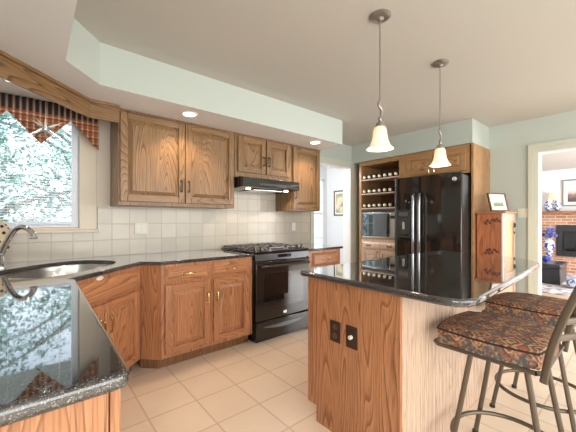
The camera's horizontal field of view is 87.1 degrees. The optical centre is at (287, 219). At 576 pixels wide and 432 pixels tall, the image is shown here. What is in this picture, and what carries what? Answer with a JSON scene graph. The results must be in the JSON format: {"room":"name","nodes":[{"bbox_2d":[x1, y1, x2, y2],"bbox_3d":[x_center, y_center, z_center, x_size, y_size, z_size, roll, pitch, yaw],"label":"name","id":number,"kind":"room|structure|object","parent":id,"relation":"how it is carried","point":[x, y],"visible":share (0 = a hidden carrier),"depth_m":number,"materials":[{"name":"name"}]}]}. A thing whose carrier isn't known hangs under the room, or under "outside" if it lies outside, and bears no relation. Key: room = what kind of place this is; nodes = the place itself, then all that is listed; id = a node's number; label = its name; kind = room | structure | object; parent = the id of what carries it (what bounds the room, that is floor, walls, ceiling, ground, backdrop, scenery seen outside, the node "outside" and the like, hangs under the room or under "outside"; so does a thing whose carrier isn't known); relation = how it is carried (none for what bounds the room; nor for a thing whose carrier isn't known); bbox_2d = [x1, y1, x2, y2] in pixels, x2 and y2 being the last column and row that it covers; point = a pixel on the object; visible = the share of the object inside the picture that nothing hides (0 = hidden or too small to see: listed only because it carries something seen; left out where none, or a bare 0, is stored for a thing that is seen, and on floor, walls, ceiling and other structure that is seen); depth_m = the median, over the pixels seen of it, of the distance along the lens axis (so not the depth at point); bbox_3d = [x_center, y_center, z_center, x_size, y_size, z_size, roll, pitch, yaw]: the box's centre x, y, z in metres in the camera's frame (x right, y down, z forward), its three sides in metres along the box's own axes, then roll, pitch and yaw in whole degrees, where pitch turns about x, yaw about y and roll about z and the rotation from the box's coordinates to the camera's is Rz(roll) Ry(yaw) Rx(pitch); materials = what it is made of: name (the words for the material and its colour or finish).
{"room":"kitchen","nodes":[
{"label":"kitchen","id":0,"kind":"room"},
{"bbox_2d":[0,0,341,149],"bbox_3d":[0.897,-1.122,0.786,3.685,0.304,6.550,0,0,-40],"label":"soffit","id":1,"kind":"structure","parent":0,"point":[45,35],"depth_m":2.37,"materials":[{"name":"grey paint"}]},
{"bbox_2d":[0,55,89,116],"bbox_3d":[-1.639,-0.886,1.978,0.018,0.124,0.912,0,0,5],"label":"trim","id":2,"kind":"structure","parent":1,"relation":"attached to","point":[10,71],"depth_m":2.00,"materials":[{"name":"brown wood"}]},
{"bbox_2d":[27,98,62,141],"bbox_3d":[-1.858,-0.773,2.321,0.234,0.394,0.212,0,0,-40],"label":"star ornament","id":3,"kind":"object","parent":1,"relation":"hanging from","point":[44,128],"visible":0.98,"depth_m":2.31,"materials":[{"name":"silver glass"}]},
{"bbox_2d":[0,50,90,101],"bbox_3d":[-1.633,-0.959,1.971,0.034,0.022,0.912,0,0,5],"label":"trim","id":4,"kind":"structure","parent":1,"relation":"attached to","point":[2,53],"depth_m":1.99,"materials":[{"name":"brown wood"}]},
{"bbox_2d":[90,102,118,122],"bbox_3d":[-1.515,-0.886,2.507,0.210,0.124,0.018,0,0,-40],"label":"trim","id":5,"kind":"structure","parent":1,"relation":"attached to","point":[97,111],"depth_m":2.50,"materials":[{"name":"brown wood"}]},
{"bbox_2d":[90,99,119,107],"bbox_3d":[-1.508,-0.959,2.503,0.205,0.022,0.034,0,0,-40],"label":"trim","id":6,"kind":"structure","parent":1,"relation":"attached to","point":[92,100],"depth_m":2.49,"materials":[{"name":"brown wood"}]},
{"bbox_2d":[181,111,196,116],"bbox_3d":[-0.900,-0.965,2.769,0.140,0.008,0.140,0,0,-40],"label":"recessed light","id":7,"kind":"object","parent":1,"relation":"in","point":[185,113],"visible":1,"depth_m":2.76,"materials":[{"name":"white glass"}]},
{"bbox_2d":[309,141,320,143],"bbox_3d":[0.338,-0.965,3.782,0.140,0.008,0.140,0,0,-40],"label":"recessed light","id":8,"kind":"object","parent":1,"relation":"in","point":[311,142],"visible":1,"depth_m":3.77,"materials":[{"name":"white paint"}]},
{"bbox_2d":[4,144,358,274],"bbox_3d":[-0.559,-0.009,3.917,5.680,2.530,0.120,0,0,-40],"label":"wall","id":9,"kind":"structure","parent":0,"point":[343,152],"depth_m":5.11,"materials":[{"name":"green paint"}]},
{"bbox_2d":[4,111,78,227],"bbox_3d":[-2.255,-0.429,2.494,0.870,0.988,0.080,0,0,-40],"label":"window","id":10,"kind":"structure","parent":9,"relation":"in","point":[74,130],"depth_m":2.72,"materials":[{"name":"white plastic"}]},
{"bbox_2d":[0,111,71,227],"bbox_3d":[-2.217,-0.428,2.450,0.772,0.982,0.028,0,0,-40],"label":"window blind","id":11,"kind":"object","parent":10,"relation":"attached to","point":[7,168],"visible":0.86,"depth_m":2.52,"materials":[{"name":"white plastic"}]},
{"bbox_2d":[9,227,99,233],"bbox_3d":[-2.174,0.088,2.447,1.115,0.045,0.055,0,0,-40],"label":"trim","id":12,"kind":"structure","parent":9,"relation":"attached to","point":[68,229],"depth_m":2.61,"materials":[{"name":"beige paint"}]},
{"bbox_2d":[79,130,96,228],"bbox_3d":[-2.192,-0.443,2.453,1.095,1.054,0.022,0,0,-40],"label":"trim","id":13,"kind":"structure","parent":9,"relation":"attached to","point":[87,151],"depth_m":2.75,"materials":[{"name":"beige paint"}]},
{"bbox_2d":[97,120,109,205],"bbox_3d":[-1.732,-0.550,2.844,0.111,0.840,0.016,0,0,-40],"label":"trim","id":14,"kind":"structure","parent":9,"relation":"attached to","point":[103,155],"depth_m":2.84,"materials":[{"name":"beige paint"}]},
{"bbox_2d":[5,191,309,262],"bbox_3d":[-1.145,-0.059,3.340,3.840,0.870,0.012,0,0,-40],"label":"wall tile","id":15,"kind":"structure","parent":9,"relation":"attached to","point":[254,218],"depth_m":3.25,"materials":[{"name":"white tile"}]},
{"bbox_2d":[135,223,146,233],"bbox_3d":[-1.478,0.086,3.046,0.118,0.112,0.009,0,0,-40],"label":"wall outlet","id":16,"kind":"object","parent":15,"relation":"attached to","point":[140,228],"visible":1,"depth_m":3.04,"materials":[{"name":"beige plastic"}]},
{"bbox_2d":[292,223,295,230],"bbox_3d":[0.081,0.096,4.353,0.072,0.115,0.009,0,0,-40],"label":"wall outlet","id":17,"kind":"object","parent":15,"relation":"attached to","point":[293,224],"visible":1,"depth_m":4.35,"materials":[{"name":"white plastic"}]},
{"bbox_2d":[110,108,234,208],"bbox_3d":[-1.121,-0.548,3.092,1.143,0.838,0.398,0,0,-40],"label":"upper cabinet","id":18,"kind":"object","parent":9,"relation":"attached to","point":[156,161],"visible":0.98,"depth_m":2.88,"materials":[{"name":"brown wood"}]},
{"bbox_2d":[234,132,291,180],"bbox_3d":[-0.363,-0.723,3.728,0.825,0.488,0.398,0,0,-40],"label":"upper cabinet","id":19,"kind":"object","parent":9,"relation":"attached to","point":[256,157],"visible":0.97,"depth_m":3.57,"materials":[{"name":"brown wood"}]},
{"bbox_2d":[234,176,298,193],"bbox_3d":[-0.325,-0.411,3.697,0.815,0.135,0.489,0,0,-40],"label":"range hood","id":20,"kind":"object","parent":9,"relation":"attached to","point":[241,183],"visible":0.92,"depth_m":3.51,"materials":[{"name":"black metal"}]},
{"bbox_2d":[276,145,319,211],"bbox_3d":[0.154,-0.543,4.161,0.515,0.848,0.398,0,0,-40],"label":"upper cabinet","id":21,"kind":"object","parent":9,"relation":"attached to","point":[305,162],"visible":0.85,"depth_m":4.02,"materials":[{"name":"brown wood"}]},
{"bbox_2d":[310,156,356,263],"bbox_3d":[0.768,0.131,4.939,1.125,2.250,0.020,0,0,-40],"label":"trim","id":22,"kind":"structure","parent":9,"relation":"attached to","point":[326,160],"depth_m":5.21,"materials":[{"name":"grey paint"}]},
{"bbox_2d":[3,0,575,170],"bbox_3d":[3.210,-1.324,3.836,11.350,0.100,8.250,0,0,-40],"label":"ceiling","id":23,"kind":"structure","parent":0,"point":[511,61],"depth_m":2.31,"materials":[{"name":"grey paint"}]},
{"bbox_2d":[367,9,393,151],"bbox_3d":[0.574,-0.858,1.892,0.162,0.832,0.162,0,0,-40],"label":"pendant lamp","id":24,"kind":"object","parent":23,"relation":"hanging from","point":[380,142],"visible":1,"depth_m":1.88,"materials":[{"name":"white glass"}]},
{"bbox_2d":[429,59,450,166],"bbox_3d":[1.234,-0.858,2.458,0.162,0.832,0.162,0,0,-40],"label":"pendant lamp","id":25,"kind":"object","parent":23,"relation":"hanging from","point":[440,159],"visible":1,"depth_m":2.44,"materials":[{"name":"beige glass"}]},
{"bbox_2d":[320,166,326,244],"bbox_3d":[-0.360,-0.009,6.029,3.200,2.530,0.100,0,0,-40],"label":"wall","id":26,"kind":"structure","parent":0,"point":[323,170],"depth_m":6.99,"materials":[{"name":"white paint"}]},
{"bbox_2d":[314,178,323,244],"bbox_3d":[0.435,-0.134,6.677,0.950,1.620,0.090,0,0,-40],"label":"window","id":27,"kind":"structure","parent":26,"relation":"in","point":[321,213],"depth_m":6.93,"materials":[{"name":"white paint"}]},
{"bbox_2d":[327,167,342,263],"bbox_3d":[1.348,-0.009,6.561,0.100,2.530,1.480,0,0,-40],"label":"wall","id":28,"kind":"structure","parent":0,"point":[334,175],"depth_m":6.86,"materials":[{"name":"white paint"}]},
{"bbox_2d":[334,190,342,215],"bbox_3d":[1.210,-0.374,6.629,0.020,0.560,0.540,0,0,-40],"label":"wall picture","id":29,"kind":"object","parent":28,"relation":"attached to","point":[338,195],"visible":0.46,"depth_m":6.73,"materials":[{"name":"brown wood"}]},
{"bbox_2d":[336,193,342,212],"bbox_3d":[1.209,-0.374,6.628,0.002,0.430,0.410,0,0,-40],"label":"print","id":30,"kind":"object","parent":29,"relation":"attached to","point":[339,196],"depth_m":6.71},
{"bbox_2d":[121,273,575,431],"bbox_3d":[3.210,1.286,3.836,11.350,0.060,8.250,0,0,-40],"label":"floor","id":31,"kind":"structure","parent":0,"point":[249,386],"depth_m":2.17,"materials":[{"name":"tile"}]},
{"bbox_2d":[0,389,120,431],"bbox_3d":[-1.007,0.796,0.809,0.777,0.919,1.145,0,0,-40],"label":"base cabinet","id":32,"kind":"object","parent":31,"relation":"on","point":[102,413],"visible":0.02,"depth_m":0.58,"materials":[{"name":"brown wood"}]},
{"bbox_2d":[0,278,129,427],"bbox_3d":[-1.102,0.319,0.945,0.803,0.035,1.535,0,0,-40],"label":"countertop","id":33,"kind":"structure","parent":32,"relation":"on","point":[56,353],"depth_m":0.69,"materials":[{"name":"black stone"}]},
{"bbox_2d":[77,265,139,371],"bbox_3d":[-1.446,0.815,2.085,0.480,0.883,0.900,0,0,5],"label":"base cabinet","id":34,"kind":"object","parent":31,"relation":"on","point":[114,297],"visible":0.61,"depth_m":2.23,"materials":[{"name":"brown wood"}]},
{"bbox_2d":[137,257,251,368],"bbox_3d":[-0.957,0.815,2.989,1.020,0.883,0.750,0,0,-40],"label":"base cabinet","id":35,"kind":"object","parent":31,"relation":"on","point":[188,311],"visible":0.98,"depth_m":2.67,"materials":[{"name":"brown wood"}]},
{"bbox_2d":[0,249,253,281],"bbox_3d":[-1.299,0.357,2.381,2.346,0.030,1.258,0,0,-40],"label":"countertop","id":36,"kind":"structure","parent":35,"relation":"on","point":[120,262],"depth_m":2.56,"materials":[{"name":"black stone"}]},
{"bbox_2d":[0,220,11,252],"bbox_3d":[-2.309,0.144,2.239,0.400,0.393,0.127,0,0,-40],"label":"platter","id":37,"kind":"object","parent":36,"relation":"on","point":[4,229],"visible":0.57,"depth_m":2.36,"materials":[{"name":"ceramic"}]},
{"bbox_2d":[0,224,37,268],"bbox_3d":[-1.916,0.186,2.141,0.278,0.312,0.129,0,0,-18],"label":"faucet","id":38,"kind":"object","parent":36,"relation":"on","point":[33,235],"visible":1,"depth_m":2.12,"materials":[{"name":"silver metal"}]},
{"bbox_2d":[0,264,111,277],"bbox_3d":[-1.644,0.465,2.142,0.590,0.182,0.911,0,0,4],"label":"sink","id":39,"kind":"object","parent":36,"relation":"in","point":[65,269],"visible":0.15,"depth_m":2.42,"materials":[{"name":"silver metal"}]},
{"bbox_2d":[221,242,309,342],"bbox_3d":[-0.248,0.770,3.554,0.767,0.964,0.796,0,0,-40],"label":"gas range","id":40,"kind":"object","parent":31,"relation":"on","point":[279,288],"visible":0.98,"depth_m":3.27,"materials":[{"name":"black metal"}]},
{"bbox_2d":[221,245,308,252],"bbox_3d":[-0.277,0.333,3.589,0.767,0.014,0.705,0,0,-40],"label":"cooktop","id":41,"kind":"object","parent":40,"relation":"in","point":[266,248],"depth_m":3.43,"materials":[{"name":"black metal"}]},
{"bbox_2d":[306,249,339,268],"bbox_3d":[0.257,0.815,4.008,0.575,0.883,0.750,0,0,-40],"label":"base cabinet","id":42,"kind":"object","parent":31,"relation":"on","point":[321,258],"visible":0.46,"depth_m":3.73,"materials":[{"name":"brown wood"}]},
{"bbox_2d":[295,243,342,250],"bbox_3d":[0.254,0.357,4.036,0.622,0.030,0.720,0,0,-40],"label":"countertop","id":43,"kind":"structure","parent":42,"relation":"on","point":[312,247],"depth_m":3.91,"materials":[{"name":"black stone"}]},
{"bbox_2d":[359,155,405,260],"bbox_3d":[1.674,0.147,4.959,0.660,2.218,0.835,0,0,-40],"label":"pantry cabinet","id":44,"kind":"object","parent":31,"relation":"on","point":[369,248],"visible":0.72,"depth_m":5.00,"materials":[{"name":"brown wood"}]},
{"bbox_2d":[361,207,394,208],"bbox_3d":[1.584,-0.189,4.926,0.360,0.022,0.680,0,0,-40],"label":"shelf","id":45,"kind":"object","parent":44,"relation":"attached to","point":[361,207],"depth_m":4.78,"materials":[{"name":"brown wood"}]},
{"bbox_2d":[361,191,394,195],"bbox_3d":[1.584,-0.425,4.926,0.360,0.022,0.680,0,0,-40],"label":"shelf","id":46,"kind":"object","parent":44,"relation":"attached to","point":[393,192],"depth_m":4.92,"materials":[{"name":"brown wood"}]},
{"bbox_2d":[361,237,394,239],"bbox_3d":[1.671,0.301,4.998,0.585,0.020,0.680,0,0,-40],"label":"niche shelf","id":47,"kind":"object","parent":44,"relation":"attached to","point":[362,238],"depth_m":4.88,"materials":[{"name":"brown wood"}]},
{"bbox_2d":[362,212,394,238],"bbox_3d":[1.596,0.084,4.932,0.495,0.412,0.655,0,0,-40],"label":"microwave","id":48,"kind":"object","parent":44,"relation":"on","point":[374,224],"visible":0.7,"depth_m":4.80,"materials":[{"name":"grey plastic"}]},
{"bbox_2d":[361,176,398,182],"bbox_3d":[1.584,-0.658,4.926,0.360,0.022,0.680,0,0,-40],"label":"shelf","id":49,"kind":"object","parent":44,"relation":"attached to","point":[392,178],"depth_m":4.96,"materials":[{"name":"brown wood"}]},
{"bbox_2d":[308,277,507,431],"bbox_3d":[0.994,0.809,2.259,1.773,0.894,0.639,0,0,-40],"label":"kitchen island","id":50,"kind":"object","parent":31,"relation":"on","point":[375,364],"visible":0.65,"depth_m":1.67,"materials":[{"name":"brown wood"}]},
{"bbox_2d":[330,319,339,343],"bbox_3d":[0.276,0.651,1.772,0.006,0.124,0.078,0,0,-40],"label":"outlet plate","id":51,"kind":"object","parent":50,"relation":"attached to","point":[334,323],"depth_m":1.77,"materials":[{"name":"brown plastic"}]},
{"bbox_2d":[346,325,356,350],"bbox_3d":[0.345,0.651,1.673,0.026,0.124,0.078,0,0,-40],"label":"outlet plate","id":52,"kind":"object","parent":50,"relation":"attached to","point":[351,330],"depth_m":1.67,"materials":[{"name":"brown plastic"}]},
{"bbox_2d":[301,251,539,307],"bbox_3d":[1.151,0.344,2.229,2.016,0.035,1.020,0,0,-40],"label":"island countertop","id":53,"kind":"structure","parent":50,"relation":"on","point":[444,278],"depth_m":1.78,"materials":[{"name":"black stone"}]},
{"bbox_2d":[395,172,470,255],"bbox_3d":[2.037,0.340,4.148,0.866,1.832,0.870,0,0,-40],"label":"refrigerator","id":54,"kind":"object","parent":31,"relation":"on","point":[433,212],"visible":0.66,"depth_m":3.83,"materials":[{"name":"black metal"}]},
{"bbox_2d":[471,143,489,252],"bbox_3d":[2.537,0.146,3.981,0.612,2.219,0.027,0,0,-40],"label":"end panel","id":55,"kind":"object","parent":31,"relation":"on","point":[480,156],"visible":0.49,"depth_m":3.88,"materials":[{"name":"brown wood"}]},
{"bbox_2d":[475,211,516,291],"bbox_3d":[2.628,0.577,3.822,0.500,1.358,0.324,0,0,-40],"label":"cabinet","id":56,"kind":"object","parent":31,"relation":"on","point":[495,229],"visible":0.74,"depth_m":3.69,"materials":[{"name":"orange wood"}]},
{"bbox_2d":[486,193,509,211],"bbox_3d":[2.577,-0.218,3.742,0.275,0.232,0.112,0,0,-14],"label":"picture frame","id":57,"kind":"object","parent":56,"relation":"on","point":[497,201],"visible":0.88,"depth_m":3.72,"materials":[{"name":"brown wood"}]},
{"bbox_2d":[492,198,503,206],"bbox_3d":[2.582,-0.219,3.724,0.149,0.106,0.028,0,0,-14],"label":"print","id":58,"kind":"object","parent":57,"relation":"attached to","point":[496,202],"depth_m":3.72},
{"bbox_2d":[433,286,575,431],"bbox_3d":[1.126,0.694,1.459,0.507,1.125,0.665,0,0,-40],"label":"bar stool","id":59,"kind":"object","parent":31,"relation":"on","point":[510,342],"visible":1,"depth_m":1.42,"materials":[{"name":"fabric"}]},
{"bbox_2d":[438,312,558,369],"bbox_3d":[1.061,0.570,1.536,0.470,0.096,0.450,0,0,-40],"label":"seat cushion","id":60,"kind":"object","parent":59,"relation":"on","point":[510,342],"depth_m":1.41,"materials":[{"name":"fabric"}]},
{"bbox_2d":[482,292,575,431],"bbox_3d":[1.692,0.694,1.940,0.507,1.125,0.665,0,0,-36],"label":"bar stool","id":61,"kind":"object","parent":31,"relation":"on","point":[546,310],"visible":0.76,"depth_m":1.91,"materials":[{"name":"fabric"}]},
{"bbox_2d":[485,292,566,327],"bbox_3d":[1.632,0.570,2.022,0.470,0.096,0.450,0,0,-36],"label":"seat cushion","id":62,"kind":"object","parent":61,"relation":"on","point":[546,310],"depth_m":1.92,"materials":[{"name":"fabric"}]},
{"bbox_2d":[542,211,575,273],"bbox_3d":[6.960,0.518,7.145,0.549,1.475,3.200,0,0,-40],"label":"fireplace","id":63,"kind":"object","parent":31,"relation":"on","point":[564,222],"visible":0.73,"depth_m":7.49,"materials":[{"name":"red brick"}]},
{"bbox_2d":[544,198,552,210],"bbox_3d":[6.571,-0.383,7.648,0.164,0.325,0.164,0,0,-40],"label":"ginger jar","id":64,"kind":"object","parent":63,"relation":"on","point":[548,204],"visible":0.93,"depth_m":7.60,"materials":[{"name":"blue ceramic"}]},
{"bbox_2d":[542,228,557,255],"bbox_3d":[6.508,0.543,7.571,0.353,0.715,0.389,0,0,-40],"label":"flower vase","id":65,"kind":"object","parent":63,"relation":"on","point":[549,245],"visible":0.91,"depth_m":7.49,"materials":[{"name":"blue ceramic"}]},
{"bbox_2d":[549,192,557,210],"bbox_3d":[6.715,-0.460,7.664,0.170,0.480,0.170,0,0,-40],"label":"table lamp","id":66,"kind":"object","parent":63,"relation":"on","point":[553,195],"visible":0.73,"depth_m":7.62,"materials":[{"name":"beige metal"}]},
{"bbox_2d":[553,198,560,210],"bbox_3d":[6.678,-0.383,7.520,0.164,0.325,0.164,0,0,-40],"label":"ginger jar","id":67,"kind":"object","parent":63,"relation":"on","point":[557,204],"visible":0.94,"depth_m":7.48,"materials":[{"name":"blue ceramic"}]},
{"bbox_2d":[542,211,575,213],"bbox_3d":[7.040,-0.182,7.213,0.339,0.074,3.200,0,0,-40],"label":"mantel shelf","id":68,"kind":"object","parent":63,"relation":"attached to","point":[543,212],"depth_m":7.42,"materials":[{"name":"brown wood"}]},
{"bbox_2d":[542,273,575,295],"bbox_3d":[5.665,1.250,5.928,2.800,0.011,3.000,0,0,-40],"label":"area rug","id":69,"kind":"object","parent":31,"relation":"on","point":[563,289],"visible":0.17,"depth_m":5.51,"materials":[{"name":"white fabric"}]},
{"bbox_2d":[542,261,566,284],"bbox_3d":[5.289,1.052,6.220,0.720,0.385,0.570,0,0,-40],"label":"ottoman","id":70,"kind":"object","parent":69,"relation":"on","point":[553,272],"visible":0.45,"depth_m":5.92,"materials":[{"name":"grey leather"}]},
{"bbox_2d":[542,256,550,261],"bbox_3d":[5.167,0.786,6.070,0.144,0.124,0.142,0,0,-40],"label":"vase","id":71,"kind":"object","parent":70,"relation":"on","point":[544,258],"visible":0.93,"depth_m":6.03,"materials":[{"name":"blue ceramic"}]},
{"bbox_2d":[565,277,575,287],"bbox_3d":[5.286,1.147,5.560,0.438,0.195,0.288,0,0,-40],"label":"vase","id":72,"kind":"object","parent":69,"relation":"on","point":[571,282],"visible":0.96,"depth_m":5.49,"materials":[{"name":"ceramic"}]},
{"bbox_2d":[352,118,488,164],"bbox_3d":[1.934,-1.122,4.704,0.610,0.304,1.880,0,0,-40],"label":"soffit","id":73,"kind":"object","parent":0,"point":[468,131],"depth_m":4.20,"materials":[{"name":"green paint"}]},
{"bbox_2d":[489,110,575,292],"bbox_3d":[3.676,-0.009,3.196,0.120,2.530,6.670,0,0,-40],"label":"wall","id":74,"kind":"structure","parent":0,"point":[508,143],"depth_m":3.92,"materials":[{"name":"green paint"}]},
{"bbox_2d":[406,144,470,177],"bbox_3d":[2.217,-0.780,4.312,0.660,0.363,0.850,0,0,-40],"label":"upper cabinet","id":75,"kind":"object","parent":74,"relation":"attached to","point":[459,157],"visible":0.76,"depth_m":4.07,"materials":[{"name":"brown wood"}]},
{"bbox_2d":[518,208,527,217],"bbox_3d":[3.013,-0.089,3.879,0.016,0.118,0.118,0,0,-40],"label":"light switch","id":76,"kind":"object","parent":74,"relation":"attached to","point":[523,212],"visible":1,"depth_m":3.88,"materials":[{"name":"beige plastic"}]},
{"bbox_2d":[528,138,575,294],"bbox_3d":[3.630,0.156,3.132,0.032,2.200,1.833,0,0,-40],"label":"trim","id":77,"kind":"structure","parent":74,"relation":"attached to","point":[533,150],"depth_m":3.78,"materials":[{"name":"grey paint"}]},
{"bbox_2d":[542,168,575,256],"bbox_3d":[6.952,-0.009,7.661,0.100,2.530,7.200,0,0,-40],"label":"wall","id":78,"kind":"structure","parent":0,"point":[551,180],"depth_m":7.72,"materials":[{"name":"white paint"}]},
{"bbox_2d":[562,179,575,205],"bbox_3d":[7.175,-0.674,7.299,0.020,0.660,0.860,0,0,-40],"label":"wall picture","id":79,"kind":"object","parent":78,"relation":"attached to","point":[568,186],"visible":1,"depth_m":7.52,"materials":[{"name":"white paper"}]},
{"bbox_2d":[568,183,575,201],"bbox_3d":[7.174,-0.674,7.299,0.002,0.450,0.650,0,0,-40],"label":"print","id":80,"kind":"object","parent":79,"relation":"attached to","point":[571,186],"depth_m":7.49},
{"label":"outside","id":81,"kind":"structure","parent":0,"visible":0},
{"bbox_2d":[314,234,319,243],"bbox_3d":[-9.931,1.706,21.169,40.000,0.100,34.800,0,0,-40],"label":"ground","id":82,"kind":"structure","parent":81,"point":[316,241],"depth_m":25.73,"materials":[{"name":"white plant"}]},
{"bbox_2d":[0,114,70,222],"bbox_3d":[-4.907,-0.687,4.172,4.954,4.702,4.256,0,0,31],"label":"tree","id":83,"kind":"object","parent":82,"relation":"on","point":[4,116],"visible":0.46,"depth_m":4.59,"materials":[{"name":"green plant"}]},
{"bbox_3d":[-0.552,-0.009,-0.431,0.100,2.530,6.550,0,0,-40],"label":"wall","id":84,"kind":"structure","parent":0,"visible":0},
{"bbox_2d":[0,92,98,150],"bbox_3d":[-2.129,-0.792,2.401,1.065,0.349,0.136,0,0,-40],"label":"window valance","id":85,"kind":"object","parent":84,"relation":"attached to","point":[20,107],"visible":0.8,"depth_m":2.45,"materials":[{"name":"fabric"}]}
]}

